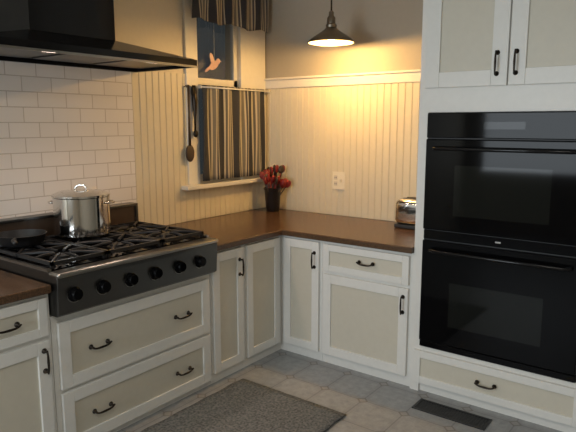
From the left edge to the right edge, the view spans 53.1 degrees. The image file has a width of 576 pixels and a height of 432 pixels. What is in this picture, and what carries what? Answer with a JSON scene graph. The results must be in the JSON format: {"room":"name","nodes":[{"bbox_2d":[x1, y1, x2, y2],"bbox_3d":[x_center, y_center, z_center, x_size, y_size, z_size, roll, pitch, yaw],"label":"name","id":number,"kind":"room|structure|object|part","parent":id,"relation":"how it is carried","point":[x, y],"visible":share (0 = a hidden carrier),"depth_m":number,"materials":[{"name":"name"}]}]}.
{"room":"kitchen","nodes":[
{"label":"kitchen","id":0,"kind":"room"},
{"bbox_2d":[113,0,264,224],"bbox_3d":[-2.247,-0.219,2.572,0.150,2.950,6.600,7,11,36],"label":"wall","id":1,"kind":"structure","parent":0,"point":[157,25],"depth_m":4.03,"materials":[{"name":"beige paint"}]},
{"bbox_2d":[0,61,136,218],"bbox_3d":[-1.564,-0.338,3.337,0.010,1.098,1.658,7,11,36],"label":"backsplash","id":2,"kind":"structure","parent":1,"relation":"attached to","point":[62,127],"depth_m":3.53,"materials":[{"name":"white tile"}]},
{"bbox_2d":[0,0,197,72],"bbox_3d":[-1.195,-1.330,3.164,0.592,0.940,1.320,7,11,36],"label":"range hood","id":3,"kind":"object","parent":1,"relation":"attached to","point":[69,33],"visible":1,"depth_m":3.14,"materials":[{"name":"black metal"}]},
{"bbox_2d":[131,71,188,224],"bbox_3d":[-0.916,-0.478,4.184,0.012,1.108,0.490,7,11,36],"label":"beadboard","id":4,"kind":"object","parent":1,"relation":"attached to","point":[158,98],"visible":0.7,"depth_m":4.17,"materials":[{"name":"paint"}]},
{"bbox_2d":[184,85,194,161],"bbox_3d":[-0.748,-0.692,4.326,0.044,0.571,0.092,7,11,36],"label":"wooden spoon","id":5,"kind":"object","parent":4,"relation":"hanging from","point":[189,152],"visible":1,"depth_m":4.33,"materials":[{"name":"brown wood"}]},
{"bbox_2d":[191,85,197,136],"bbox_3d":[-0.707,-0.789,4.351,0.054,0.389,0.042,-4,10,-24],"label":"ladle","id":6,"kind":"object","parent":1,"relation":"hanging from","point":[193,88],"visible":1,"depth_m":4.33,"materials":[{"name":"brown metal"}]},
{"bbox_2d":[196,18,236,180],"bbox_3d":[-0.585,-1.047,4.614,0.040,1.500,0.490,7,11,36],"label":"window","id":7,"kind":"structure","parent":1,"relation":"in","point":[213,38],"depth_m":4.58,"materials":[{"name":"white"}]},
{"bbox_2d":[205,53,220,71],"bbox_3d":[-0.590,-1.429,4.500,0.012,0.609,0.189,7,11,36],"label":"suncatcher","id":8,"kind":"object","parent":7,"relation":"hanging from","point":[214,64],"visible":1,"depth_m":4.53,"materials":[{"name":"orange glass"}]},
{"bbox_3d":[-0.585,-1.047,4.614,0.040,1.500,0.490,7,11,36],"label":"sash","id":9,"kind":"part","parent":7,"relation":"part of","materials":[{"name":"white wood"}]},
{"bbox_2d":[182,177,262,190],"bbox_3d":[-0.487,-0.273,4.749,0.105,0.032,1.005,7,11,36],"label":"sill","id":10,"kind":"structure","parent":1,"relation":"attached to","point":[258,179],"depth_m":4.62,"materials":[{"name":"paint"}]},
{"bbox_2d":[182,0,265,184],"bbox_3d":[-0.484,-1.105,4.655,0.022,1.640,0.930,7,11,36],"label":"window frame","id":11,"kind":"structure","parent":1,"relation":"attached to","point":[251,43],"depth_m":4.48,"materials":[{"name":"paint"}]},
{"bbox_2d":[189,181,265,220],"bbox_3d":[-0.486,-0.141,4.816,0.012,0.243,0.938,7,11,36],"label":"beadboard","id":12,"kind":"object","parent":1,"relation":"attached to","point":[216,201],"visible":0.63,"depth_m":4.77,"materials":[{"name":"paint"}]},
{"bbox_2d":[192,0,268,32],"bbox_3d":[-0.443,-1.684,4.518,0.098,0.412,0.950,7,11,36],"label":"window valance","id":13,"kind":"object","parent":1,"relation":"attached to","point":[250,15],"visible":1,"depth_m":4.55,"materials":[{"name":"fabric"}]},
{"bbox_2d":[196,85,270,180],"bbox_3d":[-0.425,-0.682,4.734,0.059,0.730,0.840,7,11,36],"label":"cafe curtain","id":14,"kind":"object","parent":1,"relation":"attached to","point":[233,117],"visible":0.99,"depth_m":4.69,"materials":[{"name":"fabric"}]},
{"bbox_3d":[-0.406,-1.025,4.665,0.012,0.012,0.840,7,11,36],"label":"rod","id":15,"kind":"part","parent":14,"relation":"part of","materials":[{"name":"paint"}]},
{"bbox_2d":[117,349,561,431],"bbox_3d":[-0.110,1.541,1.224,5.500,0.100,6.900,7,11,36],"label":"floor","id":16,"kind":"structure","parent":0,"point":[370,403],"depth_m":3.52,"materials":[{"name":"tile"}]},
{"bbox_2d":[0,294,56,431],"bbox_3d":[-1.601,0.797,2.775,0.826,0.878,0.601,7,11,36],"label":"base cabinet","id":17,"kind":"object","parent":16,"relation":"on","point":[27,393],"visible":1,"depth_m":2.67,"materials":[{"name":"white paint"}]},
{"bbox_3d":[-1.242,0.499,2.554,0.032,0.030,0.126,7,11,36],"label":"drawer pull","id":18,"kind":"part","parent":17,"relation":"part of","materials":[{"name":"brown metal"}]},
{"bbox_3d":[-1.315,0.509,2.511,0.010,0.102,0.477,7,11,36],"label":"drawer panel","id":19,"kind":"part","parent":17,"relation":"part of","materials":[{"name":"beige paint"}]},
{"bbox_3d":[-1.315,0.922,2.577,0.010,0.487,0.443,7,11,36],"label":"door panel","id":20,"kind":"part","parent":17,"relation":"part of","materials":[{"name":"beige paint"}]},
{"bbox_3d":[-1.311,0.510,2.508,0.022,0.186,0.561,7,11,36],"label":"drawer frame","id":21,"kind":"part","parent":17,"relation":"part of","materials":[{"name":"white paint"}]},
{"bbox_2d":[0,270,50,304],"bbox_3d":[-1.611,0.341,2.708,0.806,0.040,0.599,7,11,36],"label":"countertop","id":22,"kind":"structure","parent":17,"relation":"on","point":[13,287],"depth_m":2.67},
{"bbox_3d":[-1.311,0.922,2.574,0.022,0.605,0.561,7,11,36],"label":"door frame","id":23,"kind":"part","parent":17,"relation":"part of","materials":[{"name":"white paint"}]},
{"bbox_3d":[-1.137,0.689,2.720,0.040,0.126,0.026,7,11,36],"label":"door pull","id":24,"kind":"part","parent":17,"relation":"part of","materials":[{"name":"brown metal"}]},
{"bbox_2d":[49,274,211,431],"bbox_3d":[-1.098,0.753,3.450,0.818,0.752,1.073,7,11,36],"label":"base cabinet","id":25,"kind":"object","parent":16,"relation":"on","point":[117,364],"visible":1,"depth_m":3.15,"materials":[{"name":"white paint"}]},
{"bbox_3d":[-0.959,0.662,2.961,0.032,0.030,0.126,7,11,36],"label":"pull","id":26,"kind":"part","parent":25,"relation":"part of","materials":[{"name":"brown metal"}]},
{"bbox_3d":[-0.959,1.008,3.016,0.032,0.030,0.126,7,11,36],"label":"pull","id":27,"kind":"part","parent":25,"relation":"part of","materials":[{"name":"brown metal"}]},
{"bbox_2d":[0,202,217,317],"bbox_3d":[-1.073,0.195,3.342,0.863,0.372,1.073,7,11,36],"label":"gas rangetop","id":28,"kind":"object","parent":25,"relation":"on","point":[136,257],"visible":0.9,"depth_m":3.11,"materials":[{"name":"metal"}]},
{"bbox_2d":[0,229,46,246],"bbox_3d":[-1.395,0.122,3.070,0.262,0.072,0.408,-8,12,-42],"label":"skillet","id":29,"kind":"object","parent":28,"relation":"on","point":[21,237],"visible":1,"depth_m":3.09,"materials":[{"name":"black metal"}]},
{"bbox_3d":[-1.386,0.129,2.918,0.030,0.038,0.178,-4,10,-26],"label":"handle","id":30,"kind":"part","parent":29,"relation":"part of","materials":[{"name":"metal"}]},
{"bbox_3d":[-1.387,0.046,3.558,0.075,0.115,1.033,7,11,36],"label":"backguard panel","id":31,"kind":"part","parent":28,"relation":"part of","materials":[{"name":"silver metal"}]},
{"bbox_3d":[-1.383,0.053,3.556,0.087,0.158,1.073,7,11,36],"label":"backguard frame","id":32,"kind":"part","parent":28,"relation":"part of","materials":[{"name":"metal"}]},
{"bbox_3d":[-1.012,0.376,2.759,0.040,0.076,0.076,7,11,36],"label":"knob","id":33,"kind":"part","parent":28,"relation":"part of","materials":[{"name":"black plastic"}]},
{"bbox_2d":[47,184,114,238],"bbox_3d":[-1.209,-0.041,3.381,0.336,0.296,0.328,7,11,36],"label":"stock pot","id":34,"kind":"object","parent":28,"relation":"on","point":[77,213],"visible":1,"depth_m":3.26,"materials":[{"name":"metal"}]},
{"bbox_3d":[-1.209,-0.140,3.365,0.328,0.030,0.328,7,11,36],"label":"lid","id":35,"kind":"part","parent":34,"relation":"part of","materials":[{"name":"metal"}]},
{"bbox_3d":[-1.209,-0.169,3.361,0.082,0.037,0.012,0,9,0],"label":"lid handle","id":36,"kind":"part","parent":34,"relation":"part of","materials":[{"name":"metal"}]},
{"bbox_3d":[-0.916,0.355,2.885,0.040,0.076,0.076,7,11,36],"label":"knob","id":37,"kind":"part","parent":28,"relation":"part of","materials":[{"name":"black plastic"}]},
{"bbox_3d":[-1.080,0.160,3.342,0.670,0.013,1.073,7,11,36],"label":"trim","id":38,"kind":"part","parent":28,"relation":"part of","materials":[{"name":"metal"}]},
{"bbox_3d":[-0.814,0.334,3.019,0.040,0.076,0.076,7,11,36],"label":"knob","id":39,"kind":"part","parent":28,"relation":"part of","materials":[{"name":"black plastic"}]},
{"bbox_3d":[-0.714,0.313,3.149,0.040,0.076,0.076,7,11,36],"label":"knob","id":40,"kind":"part","parent":28,"relation":"part of","materials":[{"name":"black plastic"}]},
{"bbox_3d":[-0.609,0.291,3.287,0.040,0.076,0.076,7,11,36],"label":"knob","id":41,"kind":"part","parent":28,"relation":"part of","materials":[{"name":"black plastic"}]},
{"bbox_3d":[-0.513,0.271,3.413,0.040,0.076,0.076,7,11,36],"label":"knob","id":42,"kind":"part","parent":28,"relation":"part of","materials":[{"name":"black plastic"}]},
{"bbox_3d":[-0.805,0.622,3.208,0.022,0.343,1.025,7,11,36],"label":"drawer frame","id":43,"kind":"part","parent":25,"relation":"part of","materials":[{"name":"white paint"}]},
{"bbox_3d":[-0.809,0.622,3.211,0.010,0.225,0.907,7,11,36],"label":"drawer panel","id":44,"kind":"part","parent":25,"relation":"part of","materials":[{"name":"beige paint"}]},
{"bbox_3d":[-0.805,0.963,3.262,0.022,0.307,1.025,7,11,36],"label":"drawer frame","id":45,"kind":"part","parent":25,"relation":"part of","materials":[{"name":"white paint"}]},
{"bbox_3d":[-0.809,0.963,3.265,0.010,0.189,0.907,7,11,36],"label":"drawer panel","id":46,"kind":"part","parent":25,"relation":"part of","materials":[{"name":"beige paint"}]},
{"bbox_3d":[-0.616,0.590,3.410,0.032,0.030,0.126,7,11,36],"label":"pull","id":47,"kind":"part","parent":25,"relation":"part of","materials":[{"name":"brown metal"}]},
{"bbox_3d":[-0.616,0.936,3.466,0.032,0.030,0.126,7,11,36],"label":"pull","id":48,"kind":"part","parent":25,"relation":"part of","materials":[{"name":"brown metal"}]},
{"bbox_2d":[209,245,244,383],"bbox_3d":[-0.676,0.603,3.987,0.826,0.878,0.311,7,11,36],"label":"base cabinet","id":49,"kind":"object","parent":16,"relation":"on","point":[227,283],"visible":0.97,"depth_m":3.76,"materials":[{"name":"white paint"}]},
{"bbox_3d":[-0.394,0.609,3.767,0.010,0.677,0.175,7,11,36],"label":"door panel","id":50,"kind":"part","parent":49,"relation":"part of","materials":[{"name":"beige paint"}]},
{"bbox_3d":[-0.302,0.336,3.786,0.040,0.126,0.026,7,11,36],"label":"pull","id":51,"kind":"part","parent":49,"relation":"part of","materials":[{"name":"brown metal"}]},
{"bbox_2d":[141,379,345,431],"bbox_3d":[-0.410,1.196,2.995,0.798,0.008,1.420,7,11,36],"label":"kitchen rug","id":52,"kind":"object","parent":16,"relation":"on","point":[244,405],"visible":1,"depth_m":3.31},
{"bbox_2d":[243,235,322,367],"bbox_3d":[-0.107,0.523,4.489,1.124,0.878,1.181,7,11,36],"label":"base cabinet","id":53,"kind":"object","parent":16,"relation":"on","point":[283,275],"visible":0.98,"depth_m":4.08,"materials":[{"name":"white paint"}]},
{"bbox_3d":[-0.173,0.564,4.048,0.022,0.787,0.357,7,11,36],"label":"door frame","id":54,"kind":"part","parent":53,"relation":"part of","materials":[{"name":"white paint"}]},
{"bbox_3d":[-0.177,0.563,4.051,0.010,0.677,0.247,7,11,36],"label":"door panel","id":55,"kind":"part","parent":53,"relation":"part of","materials":[{"name":"beige paint"}]},
{"bbox_2d":[167,207,414,253],"bbox_3d":[0.069,0.120,4.093,1.803,0.040,1.495,7,11,36],"label":"countertop","id":56,"kind":"structure","parent":53,"relation":"on","point":[231,230],"depth_m":4.11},
{"bbox_2d":[259,164,290,211],"bbox_3d":[-0.122,-0.235,4.921,0.237,0.395,0.245,7,11,36],"label":"flower vase","id":57,"kind":"object","parent":56,"relation":"on","point":[274,185],"visible":1,"depth_m":4.91,"materials":[{"name":"black ceramic"}]},
{"bbox_2d":[394,197,415,229],"bbox_3d":[0.935,-0.019,4.139,0.350,0.216,0.170,7,11,36],"label":"toaster","id":58,"kind":"object","parent":56,"relation":"on","point":[405,211],"visible":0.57,"depth_m":4.11,"materials":[{"name":"metal"}]},
{"bbox_3d":[0.099,0.554,4.109,0.192,0.677,0.010,7,11,36],"label":"door panel","id":59,"kind":"part","parent":53,"relation":"part of","materials":[{"name":"beige paint"}]},
{"bbox_3d":[0.096,0.555,4.105,0.302,0.787,0.022,7,11,36],"label":"door frame","id":60,"kind":"part","parent":53,"relation":"part of","materials":[{"name":"white paint"}]},
{"bbox_3d":[0.170,0.306,3.970,0.026,0.126,0.040,7,11,36],"label":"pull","id":61,"kind":"part","parent":53,"relation":"part of","materials":[{"name":"brown metal"}]},
{"bbox_2d":[322,241,413,385],"bbox_3d":[0.721,0.587,4.093,0.676,0.878,0.826,7,11,36],"label":"base cabinet","id":62,"kind":"object","parent":16,"relation":"on","point":[367,293],"visible":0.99,"depth_m":3.79,"materials":[{"name":"white paint"}]},
{"bbox_3d":[0.502,0.707,3.826,0.514,0.457,0.010,7,11,36],"label":"door panel","id":63,"kind":"part","parent":62,"relation":"part of","materials":[{"name":"beige paint"}]},
{"bbox_3d":[0.496,0.310,3.727,0.126,0.030,0.032,7,11,36],"label":"drawer pull","id":64,"kind":"part","parent":62,"relation":"part of","materials":[{"name":"brown metal"}]},
{"bbox_3d":[0.499,0.707,3.822,0.632,0.575,0.022,7,11,36],"label":"door frame","id":65,"kind":"part","parent":62,"relation":"part of","materials":[{"name":"white paint"}]},
{"bbox_3d":[0.502,0.309,3.762,0.548,0.102,0.010,7,11,36],"label":"drawer panel","id":66,"kind":"part","parent":62,"relation":"part of","materials":[{"name":"beige paint"}]},
{"bbox_3d":[0.499,0.310,3.759,0.632,0.186,0.022,7,11,36],"label":"drawer frame","id":67,"kind":"part","parent":62,"relation":"part of","materials":[{"name":"white paint"}]},
{"bbox_3d":[0.708,0.558,3.600,0.026,0.126,0.040,7,11,36],"label":"door pull","id":68,"kind":"part","parent":62,"relation":"part of","materials":[{"name":"brown metal"}]},
{"bbox_2d":[412,398,491,430],"bbox_3d":[0.947,1.147,3.347,0.430,0.006,0.140,7,11,36],"label":"floor vent","id":69,"kind":"object","parent":16,"relation":"in","point":[453,414],"visible":1,"depth_m":3.34,"materials":[{"name":"metal"}]},
{"bbox_2d":[410,0,575,431],"bbox_3d":[1.399,-0.330,3.423,1.027,2.900,0.836,7,11,36],"label":"tall cabinet","id":70,"kind":"object","parent":16,"relation":"on","point":[477,55],"visible":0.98,"depth_m":3.17,"materials":[{"name":"white paint"}]},
{"bbox_3d":[0.986,-1.210,3.138,0.299,0.828,0.010,7,11,36],"label":"door panel","id":71,"kind":"part","parent":70,"relation":"part of","materials":[{"name":"beige paint"}]},
{"bbox_3d":[0.983,-1.210,3.134,0.463,0.992,0.022,7,11,36],"label":"door frame","id":72,"kind":"part","parent":70,"relation":"part of","materials":[{"name":"white paint"}]},
{"bbox_3d":[1.137,0.980,3.333,0.126,0.030,0.032,7,11,36],"label":"drawer pull","id":73,"kind":"part","parent":70,"relation":"part of","materials":[{"name":"brown metal"}]},
{"bbox_3d":[1.175,0.980,3.338,0.965,0.210,0.022,7,11,36],"label":"drawer frame","id":74,"kind":"part","parent":70,"relation":"part of","materials":[{"name":"white paint"}]},
{"bbox_3d":[1.178,0.979,3.342,0.881,0.126,0.010,7,11,36],"label":"drawer panel","id":75,"kind":"part","parent":70,"relation":"part of","materials":[{"name":"beige paint"}]},
{"bbox_3d":[1.105,-0.815,3.065,0.026,0.136,0.040,7,11,36],"label":"door pull","id":76,"kind":"part","parent":70,"relation":"part of","materials":[{"name":"brown metal"}]},
{"bbox_2d":[419,111,575,382],"bbox_3d":[1.366,0.102,3.464,0.887,1.423,0.807,7,11,36],"label":"double wall oven","id":77,"kind":"object","parent":70,"relation":"in","point":[498,273],"visible":1,"depth_m":3.17,"materials":[{"name":"black enamel"},{"name":"glass"},{"name":"steel"}]},
{"bbox_3d":[1.168,0.492,3.260,0.883,0.628,0.030,7,11,36],"label":"door","id":78,"kind":"part","parent":77,"relation":"part of","materials":[{"name":"black glass"}]},
{"bbox_3d":[1.172,0.825,3.318,0.883,0.038,0.016,7,11,36],"label":"trim","id":79,"kind":"part","parent":77,"relation":"part of","materials":[{"name":"metal"}]},
{"bbox_3d":[1.168,-0.147,3.158,0.883,0.533,0.030,7,11,36],"label":"door","id":80,"kind":"part","parent":77,"relation":"part of","materials":[{"name":"black glass"}]},
{"bbox_3d":[1.142,0.240,3.184,0.789,0.022,0.061,7,11,36],"label":"handle","id":81,"kind":"part","parent":77,"relation":"part of","materials":[{"name":"black metal"}]},
{"bbox_3d":[1.170,-0.487,3.106,0.883,0.141,0.022,7,11,36],"label":"control panel","id":82,"kind":"part","parent":77,"relation":"part of","materials":[{"name":"black glass"}]},
{"bbox_3d":[1.142,-0.353,3.090,0.789,0.022,0.061,7,11,36],"label":"handle","id":83,"kind":"part","parent":77,"relation":"part of","materials":[{"name":"black metal"}]},
{"bbox_3d":[1.184,-0.805,3.006,0.026,0.136,0.040,7,11,36],"label":"door pull","id":84,"kind":"part","parent":70,"relation":"part of","materials":[{"name":"brown metal"}]},
{"bbox_3d":[1.367,-1.164,2.848,0.484,0.992,0.022,7,11,36],"label":"door frame","id":85,"kind":"part","parent":70,"relation":"part of","materials":[{"name":"white paint"}]},
{"bbox_3d":[1.370,-1.164,2.852,0.320,0.828,0.010,7,11,36],"label":"door panel","id":86,"kind":"part","parent":70,"relation":"part of","materials":[{"name":"beige paint"}]},
{"bbox_2d":[265,0,422,221],"bbox_3d":[1.921,-0.391,3.645,5.500,2.950,0.150,7,11,36],"label":"wall","id":87,"kind":"structure","parent":0,"point":[386,35],"depth_m":4.51,"materials":[{"name":"beige paint"}]},
{"bbox_2d":[264,69,420,88],"bbox_3d":[0.509,-1.067,4.495,1.806,0.087,0.036,7,11,36],"label":"chair rail","id":88,"kind":"object","parent":87,"relation":"attached to","point":[400,76],"visible":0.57,"depth_m":4.53,"materials":[{"name":"paint"}]},
{"bbox_2d":[265,82,419,220],"bbox_3d":[0.521,-0.510,4.591,1.794,1.043,0.012,7,11,36],"label":"beadboard","id":89,"kind":"object","parent":87,"relation":"attached to","point":[369,133],"visible":0.8,"depth_m":4.62,"materials":[{"name":"paint"}]},
{"bbox_2d":[332,171,344,189],"bbox_3d":[0.410,-0.287,4.690,0.120,0.145,0.019,7,11,36],"label":"outlet plate","id":90,"kind":"object","parent":89,"relation":"attached to","point":[338,178],"visible":1,"depth_m":4.69,"materials":[{"name":"beige plastic"}]},
{"bbox_3d":[-0.110,-1.471,0.742,5.500,0.100,6.900,7,11,36],"label":"ceiling","id":91,"kind":"structure","parent":0,"visible":0},
{"bbox_2d":[308,0,353,45],"bbox_3d":[0.309,-1.592,4.080,0.336,0.715,0.336,7,11,36],"label":"pendant lamp","id":92,"kind":"object","parent":91,"relation":"hanging from","point":[330,36],"visible":1,"depth_m":4.08,"materials":[{"name":"metal"}]},
{"bbox_3d":[0.309,-1.294,4.128,0.336,0.110,0.336,7,11,36],"label":"lamp shade","id":93,"kind":"part","parent":92,"relation":"part of","materials":[{"name":"metal"}]},
{"bbox_2d":[326,10,336,26],"bbox_3d":[0.309,-1.404,4.110,0.080,0.117,0.080,7,11,36],"label":"socket","id":94,"kind":"object","parent":92,"relation":"attached to","point":[331,19],"depth_m":4.09,"materials":[{"name":"metal"}]}
]}

